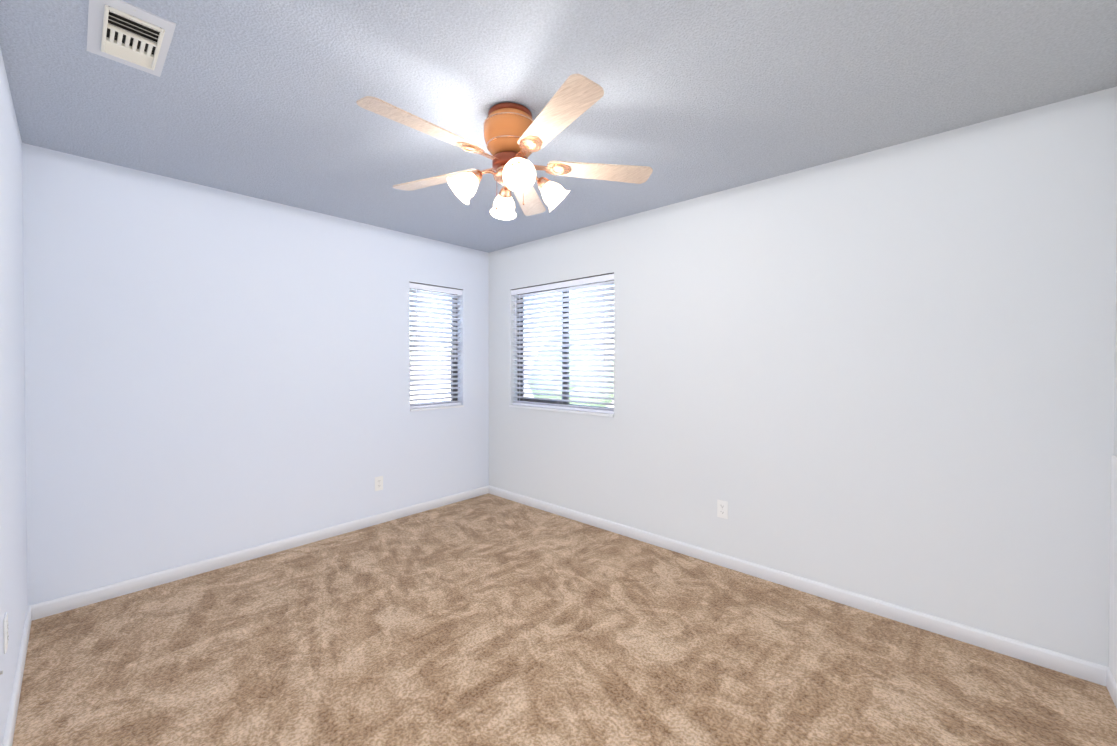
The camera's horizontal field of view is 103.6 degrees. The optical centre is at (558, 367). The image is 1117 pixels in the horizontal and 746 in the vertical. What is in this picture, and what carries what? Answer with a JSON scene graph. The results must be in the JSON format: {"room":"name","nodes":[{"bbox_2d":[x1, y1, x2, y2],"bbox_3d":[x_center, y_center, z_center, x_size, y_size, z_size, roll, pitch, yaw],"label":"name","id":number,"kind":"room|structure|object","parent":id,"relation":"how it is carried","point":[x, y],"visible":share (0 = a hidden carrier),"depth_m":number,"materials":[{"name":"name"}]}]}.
{"room":"empty bedroom","nodes":[
{"label":"empty bedroom","id":0,"kind":"room"},
{"bbox_2d":[0,48,27,745],"bbox_3d":[-1.288,0.094,0.847,4.300,2.440,0.150,1,1,42],"label":"wall","id":1,"kind":"structure","parent":0,"point":[13,562],"depth_m":1.74,"materials":[{"name":"white paint"}]},
{"bbox_2d":[3,612,7,653],"bbox_3d":[-1.890,0.908,1.506,0.070,0.115,0.008,1,1,42],"label":"electrical outlet","id":2,"kind":"object","parent":1,"relation":"attached to","point":[5,628],"visible":1,"depth_m":1.48,"materials":[{"name":"white plastic"}]},
{"bbox_2d":[2,606,31,745],"bbox_3d":[-1.234,1.275,0.919,4.000,0.077,0.013,1,1,42],"label":"baseboard","id":3,"kind":"structure","parent":1,"relation":"attached to","point":[11,719],"depth_m":1.73,"materials":[{"name":"white wood"}]},
{"bbox_2d":[22,143,488,605],"bbox_3d":[-1.771,0.068,3.406,0.150,2.440,3.000,1,1,42],"label":"wall","id":4,"kind":"structure","parent":0,"point":[210,372],"depth_m":2.80,"materials":[{"name":"white paint"}]},
{"bbox_2d":[29,485,488,620],"bbox_3d":[-1.711,1.250,3.364,0.013,0.077,3.000,1,1,42],"label":"baseboard","id":5,"kind":"structure","parent":4,"relation":"attached to","point":[73,601],"depth_m":2.85,"materials":[{"name":"white wood"}]},
{"bbox_2d":[375,476,382,490],"bbox_3d":[-1.478,0.956,3.622,0.008,0.115,0.070,1,1,42],"label":"electrical outlet","id":6,"kind":"object","parent":4,"relation":"attached to","point":[378,483],"visible":1,"depth_m":3.62,"materials":[{"name":"white plastic"}]},
{"bbox_2d":[409,288,457,403],"bbox_3d":[-1.193,-0.193,4.108,0.053,1.112,0.560,1,1,42],"label":"window","id":7,"kind":"structure","parent":4,"relation":"in","point":[455,390],"depth_m":4.27,"materials":[{"name":"brown glass"}]},
{"bbox_2d":[409,283,461,408],"bbox_3d":[-1.131,-0.192,4.052,0.078,1.108,0.556,1,1,42],"label":"window blind","id":8,"kind":"object","parent":7,"relation":"attached to","point":[416,321],"visible":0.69,"depth_m":4.05,"materials":[{"name":"white plastic"}]},
{"bbox_2d":[409,281,462,289],"bbox_3d":[-1.111,-0.745,4.029,0.015,0.007,0.560,1,1,42],"label":"blind headrail","id":9,"kind":"object","parent":4,"relation":"attached to","point":[435,285],"visible":1,"depth_m":4.00,"materials":[{"name":"white metal"}]},
{"bbox_2d":[410,405,463,411],"bbox_3d":[-1.135,0.373,4.061,0.109,0.018,0.560,1,1,42],"label":"window sill","id":10,"kind":"structure","parent":4,"relation":"attached to","point":[434,408],"depth_m":4.00,"materials":[{"name":"white wood"}]},
{"bbox_2d":[0,0,1116,252],"bbox_3d":[-0.232,-1.198,2.002,4.300,0.120,3.300,1,1,42],"label":"ceiling","id":11,"kind":"structure","parent":0,"point":[260,98],"depth_m":1.78,"materials":[{"name":"paint"}]},
{"bbox_2d":[87,0,175,76],"bbox_3d":[-1.471,-1.126,1.508,0.395,0.013,0.195,1,1,42],"label":"ceiling vent","id":12,"kind":"object","parent":11,"relation":"in","point":[126,33],"visible":1,"depth_m":1.49,"materials":[{"name":"white metal"}]},
{"bbox_2d":[356,74,652,219],"bbox_3d":[-0.251,-0.921,1.942,1.286,0.431,1.233,1,1,42],"label":"fan","id":13,"kind":"object","parent":11,"relation":"hanging from","point":[516,136],"visible":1,"depth_m":1.88,"materials":[{"name":"beige wood"}]},
{"bbox_2d":[12,493,1116,745],"bbox_3d":[-0.232,1.352,2.028,4.300,0.100,3.300,1,1,42],"label":"floor","id":14,"kind":"structure","parent":0,"point":[488,619],"depth_m":1.96,"materials":[{"name":"carpet"}]},
{"bbox_2d":[488,86,1116,666],"bbox_3d":[0.824,0.071,3.183,4.300,2.440,0.150,1,1,42],"label":"wall","id":15,"kind":"structure","parent":0,"point":[886,374],"depth_m":2.30,"materials":[{"name":"white paint"}]},
{"bbox_2d":[509,405,613,416],"bbox_3d":[0.011,0.374,3.875,1.210,0.018,0.109,1,1,42],"label":"window sill","id":16,"kind":"structure","parent":15,"relation":"attached to","point":[570,411],"depth_m":3.77,"materials":[{"name":"white wood"}]},
{"bbox_2d":[511,272,613,289],"bbox_3d":[-0.010,-0.743,3.840,1.210,0.007,0.015,1,1,42],"label":"blind headrail","id":17,"kind":"object","parent":15,"relation":"attached to","point":[564,281],"visible":1,"depth_m":3.77,"materials":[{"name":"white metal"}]},
{"bbox_2d":[517,280,613,408],"bbox_3d":[0.064,-0.191,3.927,1.210,1.112,0.053,1,1,42],"label":"window","id":18,"kind":"structure","parent":15,"relation":"in","point":[548,401],"depth_m":3.92,"materials":[{"name":"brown glass"}]},
{"bbox_2d":[511,274,613,413],"bbox_3d":[0.008,-0.190,3.865,1.206,1.108,0.078,1,1,42],"label":"window blind","id":19,"kind":"object","parent":18,"relation":"attached to","point":[562,285],"visible":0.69,"depth_m":3.83,"materials":[{"name":"white plastic"}]},
{"bbox_2d":[717,499,727,518],"bbox_3d":[1.068,0.924,2.865,0.070,0.115,0.008,1,1,42],"label":"electrical outlet","id":20,"kind":"object","parent":15,"relation":"attached to","point":[722,508],"visible":1,"depth_m":2.86,"materials":[{"name":"white plastic"}]},
{"bbox_2d":[489,485,1108,685],"bbox_3d":[0.770,1.253,3.135,4.000,0.077,0.013,1,1,42],"label":"baseboard","id":21,"kind":"structure","parent":15,"relation":"attached to","point":[1063,663],"depth_m":2.36,"materials":[{"name":"white wood"}]},
{"bbox_2d":[1114,226,1116,456],"bbox_3d":[1.307,0.097,0.623,0.150,2.440,3.000,1,1,42],"label":"wall","id":22,"kind":"structure","parent":0,"point":[1115,418],"depth_m":1.77,"materials":[{"name":"white paint"}]},
{"bbox_2d":[1106,668,1116,707],"bbox_3d":[1.247,1.278,0.690,0.013,0.077,3.000,1,1,42],"label":"baseboard","id":23,"kind":"structure","parent":22,"relation":"attached to","point":[1111,684],"depth_m":1.74,"materials":[{"name":"white wood"}]},
{"bbox_2d":[1109,455,1116,682],"bbox_3d":[1.249,0.841,0.683,0.006,0.950,3.000,1,1,42],"label":"wall panel","id":24,"kind":"object","parent":22,"relation":"attached to","point":[1113,608],"visible":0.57,"depth_m":1.75,"materials":[{"name":"white"}]},
{"label":"outside","id":25,"kind":"structure","parent":0,"visible":0},
{"bbox_3d":[-2.721,4.400,2.287,240.000,0.200,240.000,1,1,42],"label":"ground","id":26,"kind":"structure","parent":25,"visible":0},
{"bbox_2d":[410,362,421,402],"bbox_3d":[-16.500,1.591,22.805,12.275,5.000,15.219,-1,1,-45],"label":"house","id":27,"kind":"structure","parent":26,"relation":"on","point":[420,377],"depth_m":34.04,"materials":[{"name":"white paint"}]},
{"bbox_2d":[421,357,533,402],"bbox_3d":[-2.633,1.426,38.951,28.287,5.000,16.012,0,1,9],"label":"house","id":28,"kind":"structure","parent":26,"relation":"on","point":[438,386],"depth_m":34.18,"materials":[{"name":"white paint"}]},
{"bbox_2d":[527,336,613,406],"bbox_3d":[0.612,1.228,9.671,24.700,6.008,22.906,1,1,42],"label":"trees","id":29,"kind":"object","parent":26,"relation":"on","point":[577,383],"depth_m":17.71,"materials":[{"name":"green plant"}]}
]}

